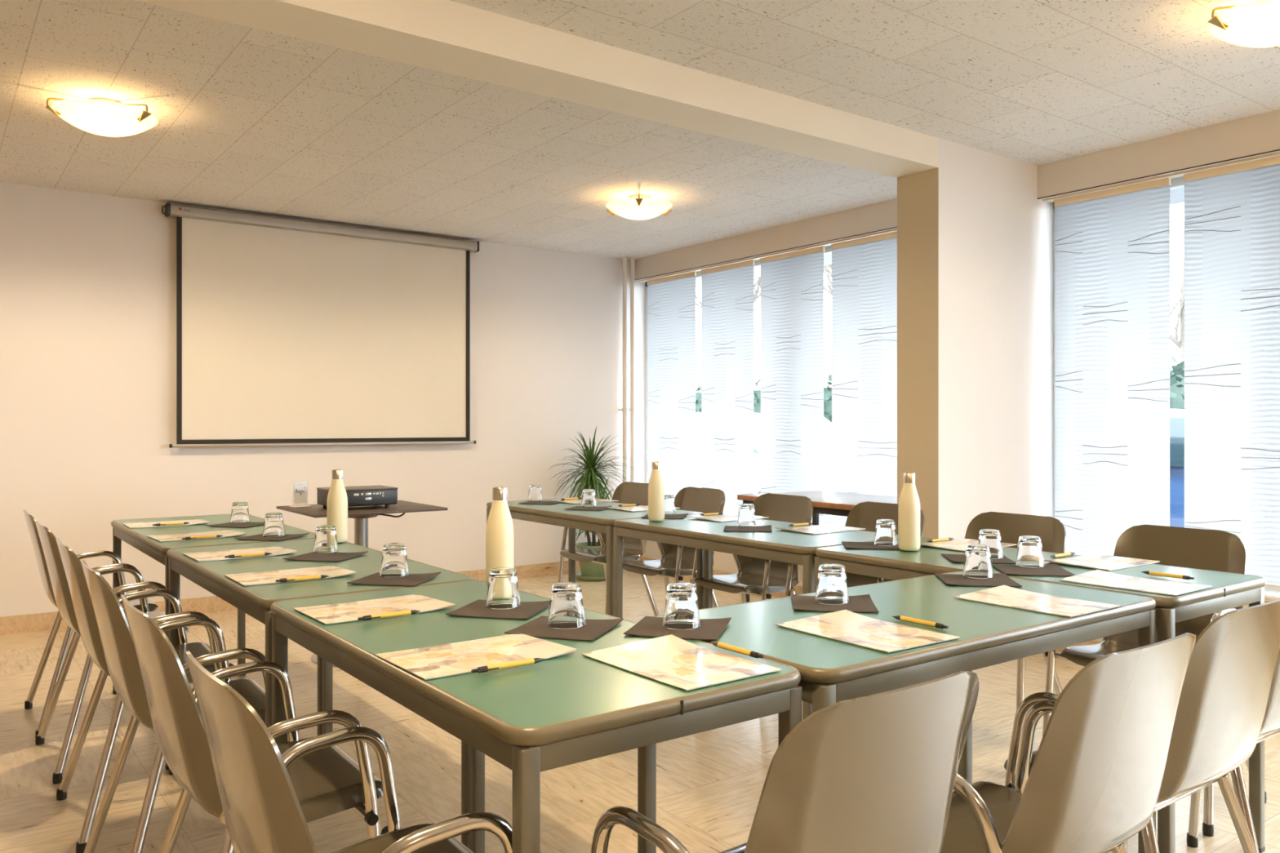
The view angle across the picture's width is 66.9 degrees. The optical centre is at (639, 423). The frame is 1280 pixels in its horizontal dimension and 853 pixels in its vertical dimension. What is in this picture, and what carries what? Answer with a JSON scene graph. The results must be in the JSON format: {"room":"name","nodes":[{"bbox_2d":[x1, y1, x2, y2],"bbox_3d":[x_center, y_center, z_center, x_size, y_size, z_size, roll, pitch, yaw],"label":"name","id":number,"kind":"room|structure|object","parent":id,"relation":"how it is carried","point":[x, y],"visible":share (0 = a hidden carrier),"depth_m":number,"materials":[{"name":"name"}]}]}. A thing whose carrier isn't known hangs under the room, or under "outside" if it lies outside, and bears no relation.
{"room":"conference room","nodes":[
{"label":"conference room","id":0,"kind":"room"},
{"bbox_2d":[0,182,644,617],"bbox_3d":[-2.473,-0.184,6.248,6.545,2.708,0.150,0,0,-36],"label":"wall","id":1,"kind":"structure","parent":0,"point":[88,281],"depth_m":5.88,"materials":[{"name":"paint"}]},
{"bbox_2d":[0,560,580,635],"bbox_3d":[-2.525,1.121,6.109,6.095,0.098,0.012,0,0,-36],"label":"baseboard","id":2,"kind":"structure","parent":1,"relation":"attached to","point":[40,621],"depth_m":5.96,"materials":[{"name":"wood"}]},
{"bbox_2d":[161,202,479,449],"bbox_3d":[-2.022,-0.574,6.418,2.090,1.493,0.076,0,0,-36],"label":"projection screen","id":3,"kind":"object","parent":1,"relation":"attached to","point":[290,331],"visible":1,"depth_m":6.34,"materials":[{"name":"fabric"}]},
{"bbox_2d":[618,257,627,569],"bbox_3d":[-0.138,-0.084,7.808,0.052,2.505,0.109,0,0,-36],"label":"pipe","id":4,"kind":"object","parent":1,"relation":"attached to","point":[624,409],"visible":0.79,"depth_m":7.77,"materials":[{"name":"metal"}]},
{"bbox_2d":[0,0,897,259],"bbox_3d":[-1.430,-1.413,4.836,6.345,0.150,3.360,0,0,-36],"label":"ceiling","id":5,"kind":"structure","parent":0,"point":[242,118],"depth_m":4.64,"materials":[{"name":"tile"}]},
{"bbox_2d":[45,97,151,137],"bbox_3d":[-2.221,-1.272,4.049,0.401,0.129,0.412,0,0,-7],"label":"ceiling lamp","id":6,"kind":"object","parent":5,"relation":"attached to","point":[100,104],"visible":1,"depth_m":3.99,"materials":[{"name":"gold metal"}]},
{"bbox_2d":[135,0,938,177],"bbox_3d":[-0.793,-1.344,3.069,5.270,0.288,0.240,0,0,-36],"label":"beam","id":7,"kind":"structure","parent":0,"point":[446,36],"depth_m":3.40,"materials":[{"name":"paint"}]},
{"bbox_2d":[0,569,1279,852],"bbox_3d":[0.508,1.230,2.128,6.445,0.120,10.220,0,0,-36],"label":"floor","id":8,"kind":"structure","parent":0,"point":[709,784],"depth_m":3.26,"materials":[{"name":"wood"}]},
{"bbox_2d":[22,509,158,737],"bbox_3d":[-2.217,0.757,3.901,0.445,0.826,0.533,0,0,-36],"label":"armchair","id":9,"kind":"object","parent":8,"relation":"on","point":[30,520],"visible":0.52,"depth_m":3.77,"materials":[{"name":"plastic"}]},
{"bbox_2d":[35,520,189,784],"bbox_3d":[-1.894,0.757,3.464,0.445,0.826,0.533,0,0,-38],"label":"armchair","id":10,"kind":"object","parent":8,"relation":"on","point":[58,578],"visible":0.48,"depth_m":3.28,"materials":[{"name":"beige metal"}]},
{"bbox_2d":[55,537,234,852],"bbox_3d":[-1.507,0.757,2.940,0.445,0.826,0.533,0,0,-36],"label":"armchair","id":11,"kind":"object","parent":8,"relation":"on","point":[79,592],"visible":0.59,"depth_m":2.77,"materials":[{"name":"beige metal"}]},
{"bbox_2d":[80,559,265,852],"bbox_3d":[-1.168,0.757,2.481,0.445,0.826,0.533,0,0,-36],"label":"armchair","id":12,"kind":"object","parent":8,"relation":"on","point":[117,645],"visible":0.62,"depth_m":2.30,"materials":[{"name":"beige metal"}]},
{"bbox_2d":[111,514,322,770],"bbox_3d":[-1.725,0.795,3.901,0.567,0.751,1.196,0,0,-36],"label":"meeting table","id":13,"kind":"object","parent":8,"relation":"on","point":[137,538],"visible":0.36,"depth_m":3.79,"materials":[{"name":"green laminate"}]},
{"bbox_2d":[123,519,208,528],"bbox_3d":[-1.976,0.414,4.041,0.297,0.010,0.210,0,0,-35],"label":"brochure","id":14,"kind":"object","parent":13,"relation":"on","point":[135,525],"visible":0.87,"depth_m":4.03,"materials":[{"name":"paper"}]},
{"bbox_2d":[146,530,246,542],"bbox_3d":[-1.648,0.414,3.606,0.297,0.010,0.210,0,0,-39],"label":"brochure","id":15,"kind":"object","parent":13,"relation":"on","point":[173,537],"visible":0.85,"depth_m":3.61,"materials":[{"name":"paper"}]},
{"bbox_2d":[205,521,264,527],"bbox_3d":[-1.652,0.414,4.008,0.186,0.009,0.186,0,0,17],"label":"paper napkin","id":16,"kind":"object","parent":13,"relation":"on","point":[248,524],"visible":0.91,"depth_m":3.99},
{"bbox_2d":[230,501,249,522],"bbox_3d":[-1.693,0.373,4.103,0.079,0.086,0.079,0,0,-36],"label":"glass tumbler","id":17,"kind":"object","parent":16,"relation":"on","point":[240,512],"visible":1,"depth_m":4.07,"materials":[{"name":"white"}]},
{"bbox_2d":[234,533,309,541],"bbox_3d":[-1.353,0.414,3.567,0.186,0.009,0.186,0,0,15],"label":"paper napkin","id":18,"kind":"object","parent":13,"relation":"on","point":[256,537],"visible":0.77,"depth_m":3.54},
{"bbox_2d":[262,511,284,537],"bbox_3d":[-1.357,0.373,3.592,0.079,0.086,0.079,0,0,32],"label":"glass tumbler","id":19,"kind":"object","parent":18,"relation":"on","point":[273,526],"visible":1,"depth_m":3.56,"materials":[{"name":"white"}]},
{"bbox_2d":[120,594,383,852],"bbox_3d":[-0.794,0.757,1.975,0.445,0.826,0.533,0,0,-36],"label":"armchair","id":20,"kind":"object","parent":8,"relation":"on","point":[327,781],"visible":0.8,"depth_m":1.85,"materials":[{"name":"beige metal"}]},
{"bbox_2d":[166,538,475,849],"bbox_3d":[-1.012,0.795,2.936,0.567,0.751,1.196,0,0,-36],"label":"meeting table","id":21,"kind":"object","parent":8,"relation":"on","point":[255,601],"visible":0.38,"depth_m":2.76,"materials":[{"name":"green laminate"}]},
{"bbox_2d":[182,546,296,561],"bbox_3d":[-1.284,0.414,3.111,0.297,0.010,0.210,0,0,-37],"label":"brochure","id":22,"kind":"object","parent":21,"relation":"on","point":[214,555],"visible":0.89,"depth_m":3.11,"materials":[{"name":"paper"}]},
{"bbox_2d":[224,565,355,586],"bbox_3d":[-0.962,0.414,2.668,0.297,0.010,0.210,0,0,-36],"label":"brochure","id":23,"kind":"object","parent":21,"relation":"on","point":[263,577],"visible":0.9,"depth_m":2.67,"materials":[{"name":"paper"}]},
{"bbox_2d":[282,551,368,561],"bbox_3d":[-0.986,0.414,3.045,0.186,0.009,0.186,0,0,13],"label":"paper napkin","id":24,"kind":"object","parent":21,"relation":"on","point":[314,557],"visible":0.98,"depth_m":3.02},
{"bbox_2d":[313,524,338,553],"bbox_3d":[-1.021,0.373,3.148,0.079,0.086,0.079,0,0,11],"label":"glass tumbler","id":25,"kind":"object","parent":24,"relation":"on","point":[326,540],"visible":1,"depth_m":3.12,"materials":[{"name":"white"}]},
{"bbox_2d":[326,469,347,542],"bbox_3d":[-1.068,0.290,3.419,0.070,0.256,0.070,0,0,-36],"label":"bottle","id":26,"kind":"object","parent":21,"relation":"on","point":[337,499],"visible":0.84,"depth_m":3.40,"materials":[{"name":"beige metal"}]},
{"bbox_2d":[346,572,440,586],"bbox_3d":[-0.657,0.414,2.602,0.186,0.009,0.186,0,0,9],"label":"paper napkin","id":27,"kind":"object","parent":21,"relation":"on","point":[411,580],"visible":0.91,"depth_m":2.58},
{"bbox_2d":[379,542,408,577],"bbox_3d":[-0.674,0.373,2.661,0.079,0.086,0.079,0,0,-10],"label":"glass tumbler","id":28,"kind":"object","parent":27,"relation":"on","point":[394,559],"visible":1,"depth_m":2.63,"materials":[{"name":"white"}]},
{"bbox_2d":[185,650,511,852],"bbox_3d":[-0.438,0.757,1.492,0.445,0.826,0.533,0,0,-36],"label":"armchair","id":29,"kind":"object","parent":8,"relation":"on","point":[262,811],"visible":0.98,"depth_m":1.33,"materials":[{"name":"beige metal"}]},
{"bbox_2d":[276,500,448,667],"bbox_3d":[-1.405,0.795,4.886,0.664,0.750,0.604,0,0,-36],"label":"table","id":30,"kind":"object","parent":8,"relation":"on","point":[361,514],"visible":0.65,"depth_m":4.82,"materials":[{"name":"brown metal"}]},
{"bbox_2d":[288,481,311,507],"bbox_3d":[-1.714,0.355,4.888,0.090,0.129,0.056,0,0,-43],"label":"sign holder","id":31,"kind":"object","parent":30,"relation":"on","point":[300,487],"visible":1,"depth_m":4.88,"materials":[{"name":"paper"}]},
{"bbox_2d":[316,484,398,507],"bbox_3d":[-1.412,0.369,4.833,0.332,0.101,0.250,0,0,-36],"label":"projector","id":32,"kind":"object","parent":30,"relation":"on","point":[379,495],"visible":0.8,"depth_m":4.76,"materials":[{"name":"black plastic"}]},
{"bbox_2d":[270,580,802,852],"bbox_3d":[-0.296,0.795,1.966,0.567,0.751,1.214,0,0,-36],"label":"meeting table","id":33,"kind":"object","parent":8,"relation":"on","point":[572,708],"visible":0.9,"depth_m":1.57,"materials":[{"name":"green laminate"}]},
{"bbox_2d":[293,594,455,624],"bbox_3d":[-0.600,0.414,2.189,0.297,0.010,0.210,0,0,-37],"label":"brochure","id":34,"kind":"object","parent":33,"relation":"on","point":[350,611],"visible":0.91,"depth_m":2.18,"materials":[{"name":"paper"}]},
{"bbox_2d":[374,633,577,679],"bbox_3d":[-0.296,0.414,1.753,0.297,0.010,0.210,0,0,-37],"label":"brochure","id":35,"kind":"object","parent":33,"relation":"on","point":[437,661],"visible":0.94,"depth_m":1.74,"materials":[{"name":"paper"}]},
{"bbox_2d":[445,599,550,619],"bbox_3d":[-0.312,0.414,2.180,0.186,0.009,0.186,0,0,13],"label":"paper napkin","id":36,"kind":"object","parent":33,"relation":"on","point":[477,609],"visible":0.79,"depth_m":2.15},
{"bbox_2d":[485,567,520,608],"bbox_3d":[-0.312,0.373,2.209,0.079,0.086,0.079,0,0,-31],"label":"glass tumbler","id":37,"kind":"object","parent":36,"relation":"on","point":[503,593],"visible":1,"depth_m":2.18,"materials":[{"name":"white"}]},
{"bbox_2d":[485,486,513,586],"bbox_3d":[-0.358,0.290,2.477,0.070,0.256,0.070,0,0,8],"label":"bottle","id":38,"kind":"object","parent":33,"relation":"on","point":[500,526],"visible":0.83,"depth_m":2.45,"materials":[{"name":"beige ceramic"}]},
{"bbox_2d":[471,657,545,673],"bbox_3d":[-0.221,0.410,1.646,0.140,0.011,0.014,0,0,-36],"label":"ballpoint pen","id":39,"kind":"object","parent":33,"relation":"on","point":[486,668],"visible":1,"depth_m":1.64,"materials":[{"name":"yellow plastic"}]},
{"bbox_2d":[504,615,623,640],"bbox_3d":[-0.152,0.414,1.980,0.186,0.009,0.186,0,0,18],"label":"paper napkin","id":40,"kind":"object","parent":33,"relation":"on","point":[593,629],"visible":0.81,"depth_m":1.95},
{"bbox_2d":[546,582,585,629],"bbox_3d":[-0.152,0.373,2.000,0.079,0.086,0.079,0,0,38],"label":"glass tumbler","id":41,"kind":"object","parent":40,"relation":"on","point":[566,607],"visible":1,"depth_m":1.97,"materials":[{"name":"white"}]},
{"bbox_2d":[582,634,782,690],"bbox_3d":[0.067,0.414,1.697,0.210,0.010,0.297,0,0,-37],"label":"brochure","id":42,"kind":"object","parent":33,"relation":"on","point":[672,660],"visible":1,"depth_m":1.69,"materials":[{"name":"paper"}]},
{"bbox_2d":[711,641,764,658],"bbox_3d":[0.176,0.410,1.762,0.014,0.011,0.140,0,0,-36],"label":"ballpoint pen","id":43,"kind":"object","parent":33,"relation":"on","point":[723,646],"visible":1,"depth_m":1.75,"materials":[{"name":"yellow plastic"}]},
{"bbox_2d":[546,426,634,581],"bbox_3d":[-0.338,0.591,7.311,0.666,1.155,0.617,0,0,-36],"label":"dracaena","id":44,"kind":"object","parent":8,"relation":"on","point":[589,571],"visible":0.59,"depth_m":7.23,"materials":[{"name":"plant"}]},
{"bbox_2d":[575,542,604,577],"bbox_3d":[-0.346,1.030,7.303,0.282,0.245,0.282,0,0,-36],"label":"pot","id":45,"kind":"object","parent":44,"relation":"attached to","point":[590,569],"depth_m":7.21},
{"bbox_2d":[486,497,704,616],"bbox_3d":[-0.256,0.795,4.862,0.567,0.751,1.182,0,0,-36],"label":"meeting table","id":46,"kind":"object","parent":8,"relation":"on","point":[601,521],"visible":0.34,"depth_m":4.55,"materials":[{"name":"green laminate"}]},
{"bbox_2d":[557,481,658,616],"bbox_3d":[-0.174,0.757,5.515,0.445,0.826,0.533,0,0,-36],"label":"armchair","id":47,"kind":"object","parent":8,"relation":"on","point":[627,492],"visible":0.52,"depth_m":5.57,"materials":[{"name":"silver metal"}]},
{"bbox_2d":[622,486,724,607],"bbox_3d":[0.170,0.757,5.048,0.445,0.826,0.533,0,0,-36],"label":"armchair","id":48,"kind":"object","parent":8,"relation":"on","point":[677,562],"visible":0.56,"depth_m":5.11,"materials":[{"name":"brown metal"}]},
{"bbox_2d":[690,493,813,603],"bbox_3d":[0.535,0.757,4.553,0.445,0.826,0.533,0,0,-36],"label":"armchair","id":49,"kind":"object","parent":8,"relation":"on","point":[759,577],"visible":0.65,"depth_m":4.60,"materials":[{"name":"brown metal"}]},
{"bbox_2d":[613,513,897,719],"bbox_3d":[0.447,0.795,3.910,0.567,0.751,1.182,0,0,-36],"label":"meeting table","id":50,"kind":"object","parent":8,"relation":"on","point":[782,545],"visible":0.36,"depth_m":3.73,"materials":[{"name":"green laminate"}]},
{"bbox_2d":[648,461,664,521],"bbox_3d":[0.070,0.290,4.160,0.070,0.256,0.070,0,0,-38],"label":"bottle","id":51,"kind":"object","parent":50,"relation":"on","point":[656,485],"visible":1,"depth_m":4.13,"materials":[{"name":"beige metal"}]},
{"bbox_2d":[723,524,772,532],"bbox_3d":[0.429,0.414,3.847,0.186,0.009,0.186,0,0,7],"label":"paper napkin","id":52,"kind":"object","parent":50,"relation":"on","point":[767,528],"visible":1,"depth_m":3.84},
{"bbox_2d":[737,503,756,525],"bbox_3d":[0.438,0.373,3.974,0.079,0.086,0.079,0,0,-21],"label":"glass tumbler","id":53,"kind":"object","parent":52,"relation":"on","point":[746,516],"visible":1,"depth_m":3.94,"materials":[{"name":"white"}]},
{"bbox_2d":[774,524,865,534],"bbox_3d":[0.713,0.414,3.833,0.297,0.010,0.210,0,0,-36],"label":"brochure","id":54,"kind":"object","parent":50,"relation":"on","point":[825,528],"visible":1,"depth_m":3.82,"materials":[{"name":"paper"}]},
{"bbox_2d":[591,671,978,852],"bbox_3d":[0.220,0.757,1.442,0.533,0.826,0.445,0,0,-36],"label":"armchair","id":55,"kind":"object","parent":8,"relation":"on","point":[876,773],"visible":1,"depth_m":1.26,"materials":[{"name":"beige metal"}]},
{"bbox_2d":[737,490,897,602],"bbox_3d":[1.171,0.794,5.439,0.655,0.751,1.130,0,0,-36],"label":"side table","id":56,"kind":"object","parent":8,"relation":"on","point":[838,504],"visible":0.35,"depth_m":5.45,"materials":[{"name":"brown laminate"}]},
{"bbox_2d":[784,501,924,596],"bbox_3d":[0.907,0.757,4.051,0.445,0.826,0.533,0,0,-36],"label":"armchair","id":57,"kind":"object","parent":8,"relation":"on","point":[865,515],"visible":0.11,"depth_m":4.22,"materials":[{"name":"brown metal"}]},
{"bbox_2d":[637,571,1155,852],"bbox_3d":[0.619,0.795,2.206,1.180,0.751,0.560,0,0,-36],"label":"meeting table","id":58,"kind":"object","parent":8,"relation":"on","point":[831,671],"visible":0.56,"depth_m":2.06,"materials":[{"name":"green laminate"}]},
{"bbox_2d":[623,616,731,640],"bbox_3d":[0.080,0.414,1.981,0.186,0.009,0.186,0,0,14],"label":"paper napkin","id":59,"kind":"object","parent":58,"relation":"on","point":[648,626],"visible":0.8,"depth_m":1.95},
{"bbox_2d":[662,582,700,629],"bbox_3d":[0.085,0.373,1.994,0.079,0.086,0.079,0,0,16],"label":"glass tumbler","id":60,"kind":"object","parent":59,"relation":"on","point":[681,607],"visible":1,"depth_m":1.97,"materials":[{"name":"white"}]},
{"bbox_2d":[791,594,879,613],"bbox_3d":[0.448,0.414,2.247,0.186,0.009,0.186,0,0,7],"label":"paper napkin","id":61,"kind":"object","parent":58,"relation":"on","point":[860,603],"visible":0.84,"depth_m":2.22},
{"bbox_2d":[814,564,848,604],"bbox_3d":[0.448,0.373,2.263,0.079,0.086,0.079,0,0,-5],"label":"glass tumbler","id":62,"kind":"object","parent":61,"relation":"on","point":[832,586],"visible":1,"depth_m":2.23,"materials":[{"name":"white"}]},
{"bbox_2d":[776,609,959,653],"bbox_3d":[0.453,0.414,1.949,0.210,0.010,0.297,0,0,-35],"label":"brochure","id":63,"kind":"object","parent":58,"relation":"on","point":[846,626],"visible":1,"depth_m":1.94,"materials":[{"name":"paper"}]},
{"bbox_2d":[934,573,1022,586],"bbox_3d":[0.898,0.414,2.585,0.186,0.009,0.186,0,0,7],"label":"paper napkin","id":64,"kind":"object","parent":58,"relation":"on","point":[998,579],"visible":0.88,"depth_m":2.56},
{"bbox_2d":[962,543,993,578],"bbox_3d":[0.920,0.373,2.639,0.079,0.086,0.079,0,0,-26],"label":"glass tumbler","id":65,"kind":"object","parent":64,"relation":"on","point":[977,564],"visible":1,"depth_m":2.61,"materials":[{"name":"white"}]},
{"bbox_2d":[954,585,1119,617],"bbox_3d":[0.926,0.414,2.273,0.210,0.010,0.297,0,0,-36],"label":"brochure","id":66,"kind":"object","parent":58,"relation":"on","point":[1003,595],"visible":1,"depth_m":2.26,"materials":[{"name":"paper"}]},
{"bbox_2d":[964,511,1066,711],"bbox_3d":[1.272,0.757,3.556,0.445,0.826,0.533,0,0,-36],"label":"armchair","id":67,"kind":"object","parent":8,"relation":"on","point":[1051,531],"visible":0.14,"depth_m":3.63,"materials":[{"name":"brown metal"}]},
{"bbox_2d":[814,537,1265,852],"bbox_3d":[1.149,0.795,2.958,0.567,0.751,1.182,0,0,-36],"label":"meeting table","id":68,"kind":"object","parent":8,"relation":"on","point":[1228,590],"visible":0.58,"depth_m":2.65,"materials":[{"name":"green laminate"}]},
{"bbox_2d":[841,541,899,549],"bbox_3d":[0.793,0.414,3.321,0.186,0.009,0.186,0,0,7],"label":"paper napkin","id":69,"kind":"object","parent":68,"relation":"on","point":[861,545],"visible":0.79,"depth_m":3.28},
{"bbox_2d":[874,519,897,546],"bbox_3d":[0.844,0.373,3.330,0.079,0.086,0.079,0,0,0],"label":"glass tumbler","id":70,"kind":"object","parent":69,"relation":"on","point":[885,533],"visible":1,"depth_m":3.30,"materials":[{"name":"white"}]},
{"bbox_2d":[897,472,919,551],"bbox_3d":[0.889,0.290,3.199,0.070,0.256,0.070,0,0,6],"label":"bottle","id":71,"kind":"object","parent":68,"relation":"on","point":[908,507],"visible":1,"depth_m":3.17,"materials":[{"name":"beige ceramic"}]},
{"bbox_2d":[920,538,1016,551],"bbox_3d":[1.119,0.414,3.333,0.297,0.010,0.210,0,0,-38],"label":"brochure","id":72,"kind":"object","parent":68,"relation":"on","point":[960,544],"visible":0.64,"depth_m":3.34,"materials":[{"name":"paper"}]},
{"bbox_2d":[941,553,1015,564],"bbox_3d":[1.044,0.414,2.996,0.186,0.009,0.186,0,0,7],"label":"paper napkin","id":73,"kind":"object","parent":68,"relation":"on","point":[953,557],"visible":0.5,"depth_m":2.96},
{"bbox_2d":[978,528,1003,559],"bbox_3d":[1.089,0.373,3.014,0.079,0.086,0.079,0,0,22],"label":"glass tumbler","id":74,"kind":"object","parent":73,"relation":"on","point":[990,537],"visible":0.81,"depth_m":2.98,"materials":[{"name":"white"}]},
{"bbox_2d":[991,563,1075,576],"bbox_3d":[1.116,0.414,2.758,0.186,0.009,0.186,0,0,7],"label":"paper napkin","id":75,"kind":"object","parent":68,"relation":"on","point":[1050,570],"visible":0.98,"depth_m":2.73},
{"bbox_2d":[1015,535,1044,567],"bbox_3d":[1.142,0.373,2.839,0.079,0.086,0.079,0,0,43],"label":"glass tumbler","id":76,"kind":"object","parent":75,"relation":"on","point":[1029,551],"visible":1,"depth_m":2.81,"materials":[{"name":"white"}]},
{"bbox_2d":[1043,553,1159,570],"bbox_3d":[1.390,0.414,2.925,0.297,0.010,0.210,0,0,-36],"label":"brochure","id":77,"kind":"object","parent":68,"relation":"on","point":[1106,562],"visible":0.99,"depth_m":2.92,"materials":[{"name":"paper"}]},
{"bbox_2d":[1059,569,1211,595],"bbox_3d":[1.292,0.414,2.534,0.210,0.010,0.297,0,0,-38],"label":"brochure","id":78,"kind":"object","parent":68,"relation":"on","point":[1096,577],"visible":1,"depth_m":2.53,"materials":[{"name":"paper"}]},
{"bbox_2d":[942,632,1195,852],"bbox_3d":[0.673,0.757,1.690,0.533,0.826,0.445,0,0,-36],"label":"armchair","id":79,"kind":"object","parent":8,"relation":"on","point":[1094,781],"visible":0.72,"depth_m":1.51,"materials":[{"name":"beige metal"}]},
{"bbox_2d":[1004,599,1279,852],"bbox_3d":[1.063,0.757,2.028,0.533,0.826,0.445,0,0,-36],"label":"armchair","id":80,"kind":"object","parent":8,"relation":"on","point":[1224,695],"visible":0.59,"depth_m":1.85,"materials":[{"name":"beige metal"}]},
{"bbox_2d":[1042,524,1266,836],"bbox_3d":[1.625,0.757,3.077,0.445,0.826,0.533,0,0,-36],"label":"armchair","id":81,"kind":"object","parent":8,"relation":"on","point":[1224,551],"visible":0.3,"depth_m":3.16,"materials":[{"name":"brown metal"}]},
{"bbox_2d":[1186,648,1279,852],"bbox_3d":[1.445,0.757,2.378,0.533,0.826,0.445,0,0,-36],"label":"armchair","id":82,"kind":"object","parent":8,"relation":"on","point":[1270,727],"visible":0.09,"depth_m":2.19,"materials":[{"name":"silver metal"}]},
{"bbox_2d":[695,412,831,523],"bbox_3d":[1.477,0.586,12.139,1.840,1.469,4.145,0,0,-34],"label":"ground","id":83,"kind":"structure","parent":0,"point":[757,416],"depth_m":11.27,"materials":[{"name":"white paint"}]},
{"bbox_2d":[450,0,1279,165],"bbox_3d":[1.617,-1.413,0.710,6.345,0.150,6.420,0,0,-36],"label":"ceiling","id":84,"kind":"structure","parent":0,"point":[1037,82],"depth_m":3.51,"materials":[{"name":"tile"}]},
{"bbox_2d":[1208,0,1279,48],"bbox_3d":[2.030,-1.272,3.063,0.401,0.129,0.412,0,0,36],"label":"ceiling lamp","id":85,"kind":"object","parent":84,"relation":"attached to","point":[1265,6],"visible":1,"depth_m":3.06,"materials":[{"name":"gold metal"}]},
{"bbox_2d":[635,109,1279,642],"bbox_3d":[2.987,-0.084,3.959,0.220,2.508,10.020,0,0,-36],"label":"wall","id":86,"kind":"structure","parent":0,"point":[1260,133],"depth_m":4.91,"materials":[{"name":"paint"}]},
{"bbox_2d":[627,257,635,482],"bbox_3d":[-0.078,-0.084,7.853,0.052,2.505,0.109,0,0,-36],"label":"pipe","id":87,"kind":"object","parent":86,"relation":"attached to","point":[632,409],"visible":0.79,"depth_m":7.81,"materials":[{"name":"metal"}]},
{"bbox_2d":[644,245,831,483],"bbox_3d":[1.064,-0.220,6.678,0.055,1.920,3.360,0,0,-36],"label":"window","id":88,"kind":"structure","parent":86,"relation":"in","point":[828,250],"depth_m":8.00,"materials":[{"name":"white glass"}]},
{"bbox_2d":[647,271,696,497],"bbox_3d":[0.243,-0.215,7.585,0.018,1.879,0.605,0,0,-36],"label":"blind","id":89,"kind":"object","parent":88,"relation":"attached to","point":[671,300],"visible":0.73,"depth_m":7.57,"materials":[{"name":"fabric"}]},
{"bbox_2d":[701,259,755,515],"bbox_3d":[0.633,-0.215,7.056,0.018,1.879,0.570,0,0,-36],"label":"blind","id":90,"kind":"object","parent":88,"relation":"attached to","point":[726,291],"visible":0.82,"depth_m":7.04,"materials":[{"name":"fabric"}]},
{"bbox_2d":[760,245,824,524],"bbox_3d":[1.019,-0.215,6.533,0.018,1.879,0.590,0,0,-36],"label":"blind","id":91,"kind":"object","parent":88,"relation":"attached to","point":[792,283],"visible":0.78,"depth_m":6.52,"materials":[{"name":"fabric"}]},
{"bbox_2d":[635,228,897,282],"bbox_3d":[0.983,-1.168,6.612,0.074,0.022,3.330,0,0,-36],"label":"blind rail","id":92,"kind":"object","parent":86,"relation":"attached to","point":[826,244],"visible":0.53,"depth_m":6.62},
{"bbox_2d":[831,231,897,526],"bbox_3d":[1.484,-0.215,5.904,0.018,1.879,0.835,0,0,-36],"label":"blind","id":93,"kind":"object","parent":86,"relation":"attached to","point":[864,269],"visible":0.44,"depth_m":6.01,"materials":[{"name":"fabric"}]},
{"bbox_2d":[639,556,1100,653],"bbox_3d":[2.894,1.121,3.890,0.012,0.098,9.996,0,0,-36],"label":"baseboard","id":94,"kind":"structure","parent":86,"relation":"attached to","point":[798,589],"depth_m":6.50,"materials":[{"name":"wood"}]},
{"bbox_2d":[695,187,1184,288],"bbox_3d":[3.458,-1.425,4.306,0.950,0.310,16.020,0,0,-36],"label":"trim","id":95,"kind":"structure","parent":86,"relation":"attached to","point":[1176,196],"depth_m":5.59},
{"bbox_2d":[635,149,1279,279],"bbox_3d":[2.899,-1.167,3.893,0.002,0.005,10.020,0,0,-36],"label":"trim","id":96,"kind":"structure","parent":86,"relation":"attached to","point":[1277,149],"depth_m":4.88,"materials":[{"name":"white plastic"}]},
{"bbox_2d":[897,137,1053,540],"bbox_3d":[1.759,-0.159,4.954,1.075,2.658,0.240,0,0,-36],"label":"pillar","id":97,"kind":"structure","parent":86,"relation":"attached to","point":[975,237],"depth_m":4.73,"materials":[{"name":"paint"}]},
{"bbox_2d":[1043,151,1279,202],"bbox_3d":[4.024,-1.168,2.493,0.074,0.022,6.390,0,0,-36],"label":"blind rail","id":98,"kind":"object","parent":86,"relation":"attached to","point":[1180,174],"visible":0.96,"depth_m":4.55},
{"bbox_2d":[1053,176,1277,591],"bbox_3d":[4.111,-0.220,2.551,0.055,1.920,6.420,0,0,-36],"label":"window","id":99,"kind":"structure","parent":86,"relation":"in","point":[1175,183],"depth_m":5.11,"materials":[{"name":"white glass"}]},
{"bbox_2d":[1053,177,1170,555],"bbox_3d":[2.316,-0.215,4.777,0.018,1.879,0.575,0,0,-36],"label":"blind","id":100,"kind":"object","parent":99,"relation":"attached to","point":[1112,246],"visible":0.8,"depth_m":4.76,"materials":[{"name":"fabric"}]},
{"bbox_2d":[1183,155,1279,591],"bbox_3d":[2.797,-0.215,4.126,0.018,1.879,0.915,0,0,-36],"label":"blind","id":101,"kind":"object","parent":99,"relation":"attached to","point":[1232,212],"visible":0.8,"depth_m":4.32,"materials":[{"name":"fabric"}]},
{"bbox_2d":[1169,223,1184,366],"bbox_3d":[12.531,-4.192,22.146,4.022,11.038,4.084,0,0,-36],"label":"bare tree","id":102,"kind":"object","parent":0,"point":[1180,344],"visible":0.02,"depth_m":21.77,"materials":[{"name":"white plant"}]},
{"label":"outside","id":103,"kind":"structure","parent":0,"visible":0},
{"bbox_3d":[24.605,1.420,21.277,55.135,0.200,85.000,0,0,-36],"label":"trim","id":104,"kind":"structure","parent":103,"visible":0},
{"bbox_2d":[695,356,1184,422],"bbox_3d":[3.236,0.140,21.659,1.408,2.434,18.179,0,0,-36],"label":"hedge","id":105,"kind":"object","parent":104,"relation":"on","point":[1177,373],"visible":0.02,"depth_m":14.76,"materials":[{"name":"green plant"}]},
{"bbox_2d":[1169,408,1184,527],"bbox_3d":[4.447,0.586,7.867,1.840,1.469,4.145,0,0,-39],"label":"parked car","id":106,"kind":"object","parent":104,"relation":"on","point":[1176,415],"visible":0.02,"depth_m":7.18,"materials":[{"name":"blue paint"}]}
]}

